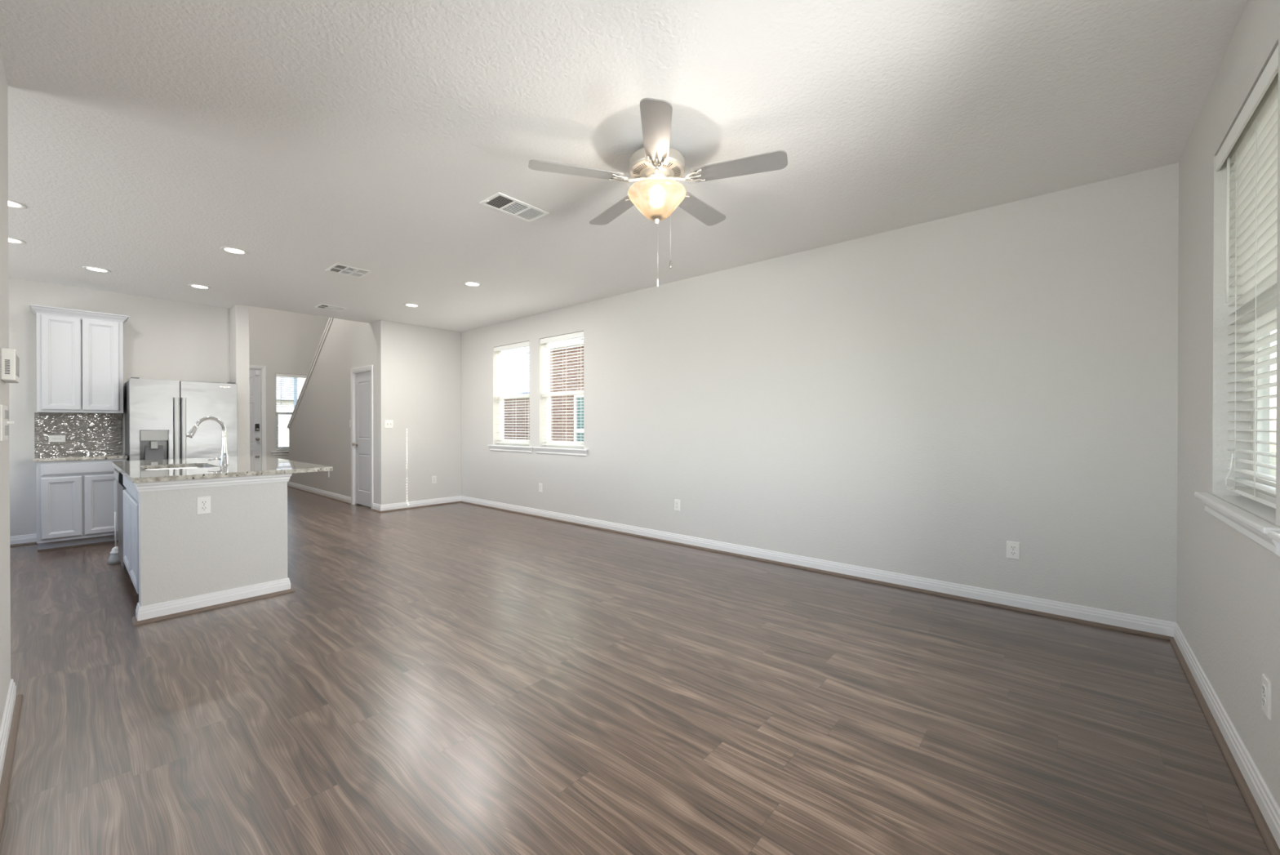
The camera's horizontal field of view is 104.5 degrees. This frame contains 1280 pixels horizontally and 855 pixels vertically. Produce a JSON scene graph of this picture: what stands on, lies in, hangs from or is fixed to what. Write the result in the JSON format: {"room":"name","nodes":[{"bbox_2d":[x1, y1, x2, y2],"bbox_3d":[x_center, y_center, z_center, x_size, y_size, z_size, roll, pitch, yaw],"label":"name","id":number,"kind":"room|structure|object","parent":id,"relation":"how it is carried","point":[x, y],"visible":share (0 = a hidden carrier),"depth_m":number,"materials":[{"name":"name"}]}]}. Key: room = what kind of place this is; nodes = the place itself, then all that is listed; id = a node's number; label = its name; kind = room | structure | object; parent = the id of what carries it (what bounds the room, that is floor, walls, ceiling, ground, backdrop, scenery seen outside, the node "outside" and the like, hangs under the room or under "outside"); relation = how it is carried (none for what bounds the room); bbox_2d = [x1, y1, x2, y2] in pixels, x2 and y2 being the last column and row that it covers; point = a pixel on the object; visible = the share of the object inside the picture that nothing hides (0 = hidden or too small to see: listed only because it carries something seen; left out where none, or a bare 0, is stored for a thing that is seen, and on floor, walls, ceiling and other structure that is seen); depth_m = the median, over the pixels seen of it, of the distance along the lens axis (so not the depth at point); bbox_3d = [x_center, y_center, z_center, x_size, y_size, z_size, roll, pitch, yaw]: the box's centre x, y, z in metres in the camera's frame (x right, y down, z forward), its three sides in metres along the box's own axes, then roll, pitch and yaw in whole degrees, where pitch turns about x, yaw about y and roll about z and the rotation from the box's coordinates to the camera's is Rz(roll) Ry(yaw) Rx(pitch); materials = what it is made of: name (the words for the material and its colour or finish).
{"room":"empty living room","nodes":[
{"label":"empty living room","id":0,"kind":"room"},
{"bbox_2d":[0,44,10,727],"bbox_3d":[-1.321,-0.138,0.831,4.045,2.740,0.140,0,0,41],"label":"wall","id":1,"kind":"structure","parent":0,"point":[5,578],"depth_m":2.02,"materials":[{"name":"white paint"}]},
{"bbox_2d":[0,404,14,440],"bbox_3d":[-2.527,-0.018,1.980,0.275,0.140,0.024,0,0,41],"label":"light switch","id":2,"kind":"object","parent":1,"relation":"attached to","point":[4,413],"visible":1,"depth_m":1.95,"materials":[{"name":"white plastic"}]},
{"bbox_2d":[0,679,16,782],"bbox_3d":[-2.170,1.185,-0.136,4.060,0.102,2.752,0,0,41],"label":"baseboard","id":3,"kind":"structure","parent":1,"relation":"attached to","point":[6,723],"depth_m":1.94,"materials":[{"name":"white paint"}]},
{"bbox_2d":[0,347,19,382],"bbox_3d":[-2.543,-0.247,2.002,0.222,0.124,0.038,0,0,41],"label":"thermostat","id":4,"kind":"object","parent":1,"relation":"attached to","point":[10,360],"visible":1,"depth_m":1.93,"materials":[{"name":"white plastic"}]},
{"bbox_2d":[4,359,9,373],"bbox_3d":[-2.462,-0.236,1.928,0.002,0.055,0.012,0,0,41],"label":"speaker grille","id":5,"kind":"object","parent":4,"relation":"attached to","point":[6,361],"depth_m":1.93,"materials":[{"name":"grey plastic"}]},
{"bbox_2d":[0,693,22,843],"bbox_3d":[-2.171,1.226,-0.123,4.078,0.019,2.770,0,0,41],"label":"trim","id":6,"kind":"structure","parent":1,"relation":"attached to","point":[8,762],"depth_m":1.81,"materials":[{"name":"white wood"}]},
{"bbox_2d":[8,277,230,536],"bbox_3d":[-6.738,-0.155,4.811,0.140,2.740,4.285,0,0,41],"label":"wall","id":7,"kind":"structure","parent":0,"point":[167,340],"depth_m":5.66,"materials":[{"name":"white paint"}]},
{"bbox_2d":[9,533,36,544],"bbox_3d":[-7.193,1.167,4.171,0.014,0.102,2.714,0,0,41],"label":"baseboard","id":8,"kind":"structure","parent":7,"relation":"attached to","point":[20,539],"depth_m":5.12,"materials":[{"name":"white paint"}]},
{"bbox_2d":[9,541,36,546],"bbox_3d":[-7.180,1.208,4.160,0.019,0.019,2.714,0,0,41],"label":"trim","id":9,"kind":"structure","parent":7,"relation":"attached to","point":[35,542],"depth_m":5.11,"materials":[{"name":"white wood"}]},
{"bbox_2d":[34,412,121,456],"bbox_3d":[-6.120,0.070,5.415,0.008,0.454,0.629,0,0,41],"label":"backsplash","id":10,"kind":"structure","parent":7,"relation":"attached to","point":[86,433],"depth_m":5.41,"materials":[{"name":"tile"}]},
{"bbox_2d":[48,435,65,441],"bbox_3d":[-6.219,0.119,5.288,0.009,0.072,0.117,0,0,41],"label":"wall outlet","id":11,"kind":"object","parent":10,"relation":"attached to","point":[51,437],"visible":1,"depth_m":5.29,"materials":[{"name":"white plastic"}]},
{"bbox_2d":[28,303,128,413],"bbox_3d":[-5.975,-0.691,5.301,0.370,1.068,0.694,0,0,41],"label":"upper cabinet","id":12,"kind":"object","parent":7,"relation":"attached to","point":[80,353],"visible":1,"depth_m":5.18,"materials":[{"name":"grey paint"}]},
{"bbox_2d":[229,304,249,456],"bbox_3d":[-5.159,-0.162,6.367,0.500,2.740,0.135,0,0,41],"label":"wall partition","id":13,"kind":"structure","parent":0,"point":[239,329],"depth_m":6.21,"materials":[{"name":"white paint"}]},
{"bbox_2d":[248,306,328,482],"bbox_3d":[-7.860,-1.509,10.440,0.150,5.400,2.784,0,0,41],"label":"wall","id":14,"kind":"structure","parent":0,"point":[285,342],"depth_m":10.54,"materials":[{"name":"white paint"}]},
{"bbox_2d":[249,364,266,456],"bbox_3d":[-8.186,-0.045,10.005,0.172,2.477,1.024,0,0,41],"label":"door","id":15,"kind":"structure","parent":14,"relation":"in","point":[257,373],"depth_m":10.28,"materials":[{"name":"white paint"}]},
{"bbox_2d":[271,375,292,455],"bbox_3d":[-7.471,-0.285,10.864,0.191,1.740,1.044,0,0,41],"label":"window","id":16,"kind":"structure","parent":14,"relation":"in","point":[284,451],"depth_m":10.61,"materials":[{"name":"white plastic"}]},
{"bbox_2d":[275,373,306,449],"bbox_3d":[-7.467,-0.339,10.860,0.088,1.621,0.872,0,0,41],"label":"blind","id":17,"kind":"object","parent":16,"relation":"attached to","point":[284,375],"visible":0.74,"depth_m":10.66,"materials":[{"name":"white plastic"}]},
{"bbox_2d":[288,318,377,503],"bbox_3d":[-5.383,-1.017,8.595,4.336,4.433,0.120,0,0,41],"label":"wall","id":18,"kind":"structure","parent":0,"point":[320,430],"depth_m":8.30,"materials":[{"name":"white paint"}]},
{"bbox_2d":[287,317,333,429],"bbox_3d":[-5.568,-1.431,8.753,3.941,2.946,0.164,0,0,41],"label":"trim","id":19,"kind":"structure","parent":18,"relation":"attached to","point":[326,329],"depth_m":9.03,"materials":[{"name":"white paint"}]},
{"bbox_2d":[287,485,351,504],"bbox_3d":[-5.778,1.188,8.923,3.386,0.019,0.154,0,0,41],"label":"trim","id":20,"kind":"structure","parent":18,"relation":"attached to","point":[340,500],"depth_m":8.65,"materials":[{"name":"white wood"}]},
{"bbox_2d":[288,481,351,502],"bbox_3d":[-5.765,1.147,8.924,3.368,0.102,0.134,0,0,41],"label":"baseboard","id":21,"kind":"structure","parent":18,"relation":"attached to","point":[344,498],"depth_m":8.67,"materials":[{"name":"white paint"}]},
{"bbox_2d":[351,364,373,508],"bbox_3d":[-4.186,0.144,7.531,0.821,2.119,0.156,0,0,41],"label":"door","id":22,"kind":"structure","parent":18,"relation":"in","point":[362,377],"depth_m":7.56,"materials":[{"name":"white paint"}]},
{"bbox_2d":[377,320,461,504],"bbox_3d":[-3.332,-0.167,7.564,0.120,2.740,1.233,0,0,41],"label":"wall","id":23,"kind":"structure","parent":0,"point":[420,366],"depth_m":7.47,"materials":[{"name":"white paint"}]},
{"bbox_2d":[384,419,393,427],"bbox_3d":[-3.611,-0.050,7.136,0.018,0.117,0.118,0,0,41],"label":"light switch","id":24,"kind":"object","parent":23,"relation":"attached to","point":[388,423],"visible":1,"depth_m":7.13,"materials":[{"name":"white plastic"}]},
{"bbox_2d":[371,500,461,512],"bbox_3d":[-3.385,1.193,7.594,0.300,0.019,1.266,0,0,41],"label":"trim","id":25,"kind":"structure","parent":23,"relation":"attached to","point":[373,509],"depth_m":7.38,"materials":[{"name":"white wood"}]},
{"bbox_2d":[372,495,461,511],"bbox_3d":[-3.386,1.152,7.607,0.280,0.102,1.248,0,0,41],"label":"baseboard","id":26,"kind":"structure","parent":23,"relation":"attached to","point":[445,500],"depth_m":7.42,"materials":[{"name":"white paint"}]},
{"bbox_2d":[431,475,436,483],"bbox_3d":[-3.177,0.806,7.649,0.009,0.117,0.072,0,0,41],"label":"wall outlet","id":27,"kind":"object","parent":23,"relation":"attached to","point":[433,477],"visible":1,"depth_m":7.65,"materials":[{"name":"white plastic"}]},
{"bbox_2d":[0,0,1247,332],"bbox_3d":[-2.483,-1.657,3.006,8.954,0.280,7.319,0,0,41],"label":"ceiling","id":28,"kind":"structure","parent":0,"point":[148,139],"depth_m":2.49,"materials":[{"name":"white paint"}]},
{"bbox_2d":[8,236,26,244],"bbox_3d":[-5.118,-1.519,4.012,0.188,0.006,0.188,0,0,41],"label":"recessed light","id":29,"kind":"object","parent":28,"relation":"in","point":[11,240],"visible":0.73,"depth_m":4.05,"materials":[{"name":"white"}]},
{"bbox_2d":[8,199,26,208],"bbox_3d":[-4.285,-1.516,3.343,0.188,0.006,0.188,0,0,41],"label":"recessed light","id":30,"kind":"object","parent":28,"relation":"in","point":[12,204],"visible":0.67,"depth_m":3.39,"materials":[{"name":"white"}]},
{"bbox_2d":[82,266,111,272],"bbox_3d":[-5.239,-1.522,4.780,0.188,0.006,0.188,0,0,41],"label":"recessed light","id":31,"kind":"object","parent":28,"relation":"in","point":[88,268],"visible":1,"depth_m":4.78,"materials":[{"name":"white plastic"}]},
{"bbox_2d":[187,284,211,288],"bbox_3d":[-4.772,-1.524,5.371,0.188,0.006,0.188,0,0,41],"label":"recessed light","id":32,"kind":"object","parent":28,"relation":"in","point":[195,286],"visible":1,"depth_m":5.37,"materials":[{"name":"white"}]},
{"bbox_2d":[220,246,248,254],"bbox_3d":[-3.493,-1.520,4.267,0.188,0.006,0.188,0,0,41],"label":"recessed light","id":33,"kind":"object","parent":28,"relation":"in","point":[228,249],"visible":1,"depth_m":4.26,"materials":[{"name":"white"}]},
{"bbox_2d":[314,303,347,311],"bbox_3d":[-3.945,-1.524,6.325,0.259,0.014,0.307,0,0,41],"label":"ceiling vent","id":34,"kind":"object","parent":28,"relation":"in","point":[321,305],"visible":1,"depth_m":6.32,"materials":[{"name":"white metal"}]},
{"bbox_2d":[324,262,372,277],"bbox_3d":[-2.830,-1.518,4.815,0.309,0.014,0.315,0,0,41],"label":"ceiling vent","id":35,"kind":"object","parent":28,"relation":"in","point":[336,268],"visible":1,"depth_m":4.81,"materials":[{"name":"white metal"}]},
{"bbox_2d":[404,303,420,306],"bbox_3d":[-2.858,-1.528,6.209,0.188,0.006,0.188,0,0,41],"label":"recessed light","id":36,"kind":"object","parent":28,"relation":"in","point":[405,304],"visible":1,"depth_m":6.21,"materials":[{"name":"white"}]},
{"bbox_2d":[462,281,481,286],"bbox_3d":[-1.783,-1.524,5.275,0.188,0.006,0.188,0,0,41],"label":"recessed light","id":37,"kind":"object","parent":28,"relation":"in","point":[467,283],"visible":1,"depth_m":5.26,"materials":[{"name":"white"}]},
{"bbox_2d":[479,191,549,222],"bbox_3d":[-0.863,-1.512,3.424,0.232,0.014,0.412,0,0,41],"label":"ceiling vent","id":38,"kind":"object","parent":28,"relation":"in","point":[502,202],"visible":1,"depth_m":3.41,"materials":[{"name":"white metal"}]},
{"bbox_2d":[528,97,787,286],"bbox_3d":[0.114,-1.135,2.696,1.298,0.762,1.255,0,0,41],"label":"ceiling fan","id":39,"kind":"object","parent":28,"relation":"hanging from","point":[656,167],"visible":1,"depth_m":2.55,"materials":[{"name":"silver metal"}]},
{"bbox_2d":[0,482,1270,854],"bbox_3d":[-4.213,1.276,4.477,13.579,0.120,7.469,0,0,41],"label":"floor","id":40,"kind":"structure","parent":0,"point":[454,678],"depth_m":2.16,"materials":[{"name":"brown wood"}]},
{"bbox_2d":[36,458,126,551],"bbox_3d":[-5.871,0.772,5.226,0.632,0.882,0.610,0,0,41],"label":"base cabinet","id":41,"kind":"object","parent":40,"relation":"on","point":[77,500],"visible":0.8,"depth_m":4.98,"materials":[{"name":"grey paint"}]},
{"bbox_2d":[32,453,127,462],"bbox_3d":[-5.874,0.314,5.213,0.644,0.030,0.635,0,0,41],"label":"countertop","id":42,"kind":"structure","parent":41,"relation":"on","point":[94,456],"depth_m":5.06,"materials":[{"name":"stone"}]},
{"bbox_2d":[106,511,120,564],"bbox_3d":[-4.705,0.986,4.448,0.110,0.460,0.110,0,0,41],"label":"brush","id":43,"kind":"object","parent":40,"relation":"on","point":[113,558],"visible":0.77,"depth_m":4.42,"materials":[{"name":"grey plastic"}]},
{"bbox_2d":[113,467,126,568],"bbox_3d":[-4.165,0.779,4.369,0.610,0.876,0.628,0,0,41],"label":"dishwasher","id":44,"kind":"object","parent":40,"relation":"on","point":[117,475],"visible":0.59,"depth_m":4.09,"materials":[{"name":"grey metal"}]},
{"bbox_2d":[124,377,237,460],"bbox_3d":[-5.293,0.330,5.732,0.778,1.722,0.888,0,0,41],"label":"refrigerator","id":45,"kind":"object","parent":40,"relation":"on","point":[159,414],"visible":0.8,"depth_m":5.45,"materials":[{"name":"grey metal"}]},
{"bbox_2d":[120,472,294,626],"bbox_3d":[-3.619,0.776,4.035,2.043,0.884,0.840,0,0,41],"label":"kitchen island","id":46,"kind":"object","parent":40,"relation":"on","point":[179,561],"visible":0.77,"depth_m":3.36,"materials":[{"name":"white paint"}]},
{"bbox_2d":[196,496,211,514],"bbox_3d":[-2.922,0.522,3.321,0.009,0.117,0.072,0,0,41],"label":"wall outlet","id":47,"kind":"object","parent":46,"relation":"attached to","point":[203,503],"visible":1,"depth_m":3.32,"materials":[{"name":"white plastic"}]},
{"bbox_2d":[200,500,207,504],"bbox_3d":[-2.920,0.503,3.319,0.003,0.027,0.035,0,0,41],"label":"receptacle","id":48,"kind":"object","parent":47,"relation":"attached to","point":[202,502],"depth_m":3.32,"materials":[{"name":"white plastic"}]},
{"bbox_2d":[200,506,207,510],"bbox_3d":[-2.920,0.542,3.320,0.003,0.027,0.035,0,0,41],"label":"receptacle","id":49,"kind":"object","parent":47,"relation":"attached to","point":[202,508],"depth_m":3.32,"materials":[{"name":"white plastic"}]},
{"bbox_2d":[111,455,333,483],"bbox_3d":[-3.555,0.319,4.136,2.155,0.030,1.087,0,0,41],"label":"island countertop","id":50,"kind":"structure","parent":46,"relation":"on","point":[135,471],"depth_m":3.78,"materials":[{"name":"stone"}]},
{"bbox_2d":[145,466,207,470],"bbox_3d":[-3.622,0.432,3.894,0.680,0.194,0.460,0,0,41],"label":"sink","id":51,"kind":"object","parent":50,"relation":"in","point":[198,466],"visible":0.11,"depth_m":4.11,"materials":[{"name":"silver metal"}]},
{"bbox_2d":[186,416,229,465],"bbox_3d":[-3.428,0.109,3.930,0.060,0.392,0.273,0,0,31],"label":"faucet","id":52,"kind":"object","parent":50,"relation":"on","point":[224,458],"visible":1,"depth_m":4.00,"materials":[{"name":"silver metal"}]},
{"bbox_2d":[461,162,1178,622],"bbox_3d":[-1.855,-1.495,7.198,13.479,5.400,0.150,0,0,41],"label":"wall","id":53,"kind":"structure","parent":0,"point":[923,399],"depth_m":3.74,"materials":[{"name":"white paint"}]},
{"bbox_2d":[487,348,533,453],"bbox_3d":[-1.822,-0.425,7.146,1.065,1.543,0.191,0,0,41],"label":"window","id":54,"kind":"structure","parent":53,"relation":"in","point":[510,446],"depth_m":7.29,"materials":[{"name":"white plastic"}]},
{"bbox_2d":[493,341,529,444],"bbox_3d":[-1.825,-0.480,7.141,0.873,1.424,0.089,0,0,41],"label":"blind","id":55,"kind":"object","parent":54,"relation":"attached to","point":[525,344],"visible":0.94,"depth_m":7.16,"materials":[{"name":"white plastic"}]},
{"bbox_2d":[538,483,542,492],"bbox_3d":[-1.339,0.810,6.658,0.072,0.117,0.009,0,0,41],"label":"wall outlet","id":56,"kind":"object","parent":53,"relation":"attached to","point":[540,484],"visible":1,"depth_m":6.65,"materials":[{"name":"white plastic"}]},
{"bbox_2d":[533,337,588,456],"bbox_3d":[-0.988,-0.422,6.427,1.054,1.543,0.191,0,0,41],"label":"window","id":57,"kind":"structure","parent":53,"relation":"in","point":[548,449],"depth_m":6.56,"materials":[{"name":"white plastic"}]},
{"bbox_2d":[539,331,583,446],"bbox_3d":[-0.992,-0.477,6.423,0.862,1.424,0.089,0,0,41],"label":"blind","id":58,"kind":"object","parent":57,"relation":"attached to","point":[580,334],"visible":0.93,"depth_m":6.42,"materials":[{"name":"white plastic"}]},
{"bbox_2d":[674,498,679,511],"bbox_3d":[0.388,0.811,5.169,0.072,0.117,0.009,0,0,41],"label":"wall outlet","id":59,"kind":"object","parent":53,"relation":"attached to","point":[677,502],"visible":1,"depth_m":5.17,"materials":[{"name":"white plastic"}]},
{"bbox_2d":[460,501,1171,639],"bbox_3d":[0.085,1.202,5.405,7.883,0.019,0.019,0,0,41],"label":"trim","id":60,"kind":"structure","parent":53,"relation":"attached to","point":[994,604],"depth_m":3.79,"materials":[{"name":"white wood"}]},
{"bbox_2d":[461,495,1176,636],"bbox_3d":[0.096,1.161,5.418,7.883,0.102,0.014,0,0,41],"label":"baseboard","id":61,"kind":"structure","parent":53,"relation":"attached to","point":[1153,625],"depth_m":3.79,"materials":[{"name":"white paint"}]},
{"bbox_2d":[1006,540,1020,559],"bbox_3d":[2.513,0.827,3.336,0.072,0.117,0.009,0,0,41],"label":"wall outlet","id":62,"kind":"object","parent":53,"relation":"attached to","point":[1012,547],"visible":1,"depth_m":3.33,"materials":[{"name":"white plastic"}]},
{"bbox_2d":[1009,545,1016,549],"bbox_3d":[2.511,0.808,3.334,0.035,0.027,0.003,0,0,41],"label":"receptacle","id":63,"kind":"object","parent":62,"relation":"attached to","point":[1011,547],"depth_m":3.33,"materials":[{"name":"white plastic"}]},
{"bbox_2d":[1009,551,1016,555],"bbox_3d":[2.511,0.847,3.334,0.035,0.027,0.003,0,0,41],"label":"receptacle","id":64,"kind":"object","parent":62,"relation":"attached to","point":[1011,553],"depth_m":3.33,"materials":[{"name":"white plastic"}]},
{"bbox_2d":[1176,0,1279,808],"bbox_3d":[1.682,-0.139,1.101,0.150,2.740,4.472,0,0,41],"label":"wall","id":65,"kind":"structure","parent":0,"point":[1228,583],"depth_m":2.12,"materials":[{"name":"white paint"}]},
{"bbox_2d":[1168,636,1279,854],"bbox_3d":[1.664,1.220,1.238,0.019,0.019,4.298,0,0,41],"label":"trim","id":66,"kind":"structure","parent":65,"relation":"attached to","point":[1269,841],"depth_m":1.79,"materials":[{"name":"white wood"}]},
{"bbox_2d":[1173,622,1279,848],"bbox_3d":[1.677,1.179,1.226,0.014,0.102,4.298,0,0,41],"label":"baseboard","id":67,"kind":"structure","parent":65,"relation":"attached to","point":[1264,799],"depth_m":1.80,"materials":[{"name":"white paint"}]},
{"bbox_2d":[1194,306,1279,556],"bbox_3d":[2.251,-0.399,1.792,0.191,1.555,1.047,0,0,41],"label":"window","id":68,"kind":"structure","parent":65,"relation":"in","point":[1248,524],"depth_m":1.98,"materials":[{"name":"white plastic"}]},
{"bbox_2d":[1215,44,1278,508],"bbox_3d":[2.247,-0.452,1.796,0.088,1.439,0.855,0,0,41],"label":"blind","id":69,"kind":"object","parent":68,"relation":"attached to","point":[1251,144],"visible":0.98,"depth_m":1.85,"materials":[{"name":"white plastic"}]},
{"bbox_2d":[1261,673,1271,719],"bbox_3d":[1.969,0.846,1.560,0.009,0.117,0.072,0,0,41],"label":"wall outlet","id":70,"kind":"object","parent":65,"relation":"attached to","point":[1266,683],"visible":1,"depth_m":1.55,"materials":[{"name":"white plastic"}]},
{"bbox_2d":[1262,684,1266,694],"bbox_3d":[1.967,0.826,1.562,0.003,0.027,0.035,0,0,41],"label":"receptacle","id":71,"kind":"object","parent":70,"relation":"attached to","point":[1264,686],"depth_m":1.56,"materials":[{"name":"white plastic"}]},
{"bbox_2d":[1262,696,1266,707],"bbox_3d":[1.967,0.865,1.562,0.003,0.027,0.035,0,0,41],"label":"receptacle","id":72,"kind":"object","parent":70,"relation":"attached to","point":[1264,698],"depth_m":1.56,"materials":[{"name":"white plastic"}]},
{"bbox_2d":[1267,529,1279,542],"bbox_3d":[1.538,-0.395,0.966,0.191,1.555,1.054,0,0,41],"label":"window sill","id":73,"kind":"structure","parent":65,"relation":"in","point":[1274,535],"depth_m":1.39,"materials":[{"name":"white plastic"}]},
{"label":"outside","id":74,"kind":"structure","parent":0,"visible":0},
{"bbox_2d":[1269,452,1275,476],"bbox_3d":[-1.041,1.551,14.110,70.000,0.150,70.000,0,0,41],"label":"ground","id":75,"kind":"structure","parent":74,"point":[1272,460],"depth_m":20.02,"materials":[{"name":"white"}]},
{"bbox_2d":[275,376,293,446],"bbox_3d":[-21.115,-1.238,29.102,6.800,5.300,10.700,0,0,41],"label":"house","id":76,"kind":"structure","parent":75,"relation":"on","point":[291,382],"depth_m":26.63,"materials":[{"name":"grey"}]},
{"bbox_2d":[293,377,306,408],"bbox_3d":[-8.415,-0.467,12.366,0.300,3.900,0.300,0,0,41],"label":"porch post","id":77,"kind":"object","parent":75,"relation":"on","point":[300,380],"visible":0.02,"depth_m":12.22,"materials":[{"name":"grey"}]},
{"bbox_2d":[502,337,583,441],"bbox_3d":[-4.078,-0.282,15.864,12.300,3.500,3.700,0,0,41],"label":"house","id":78,"kind":"structure","parent":75,"relation":"on","point":[577,422],"depth_m":11.88,"materials":[{"name":"red brick"}]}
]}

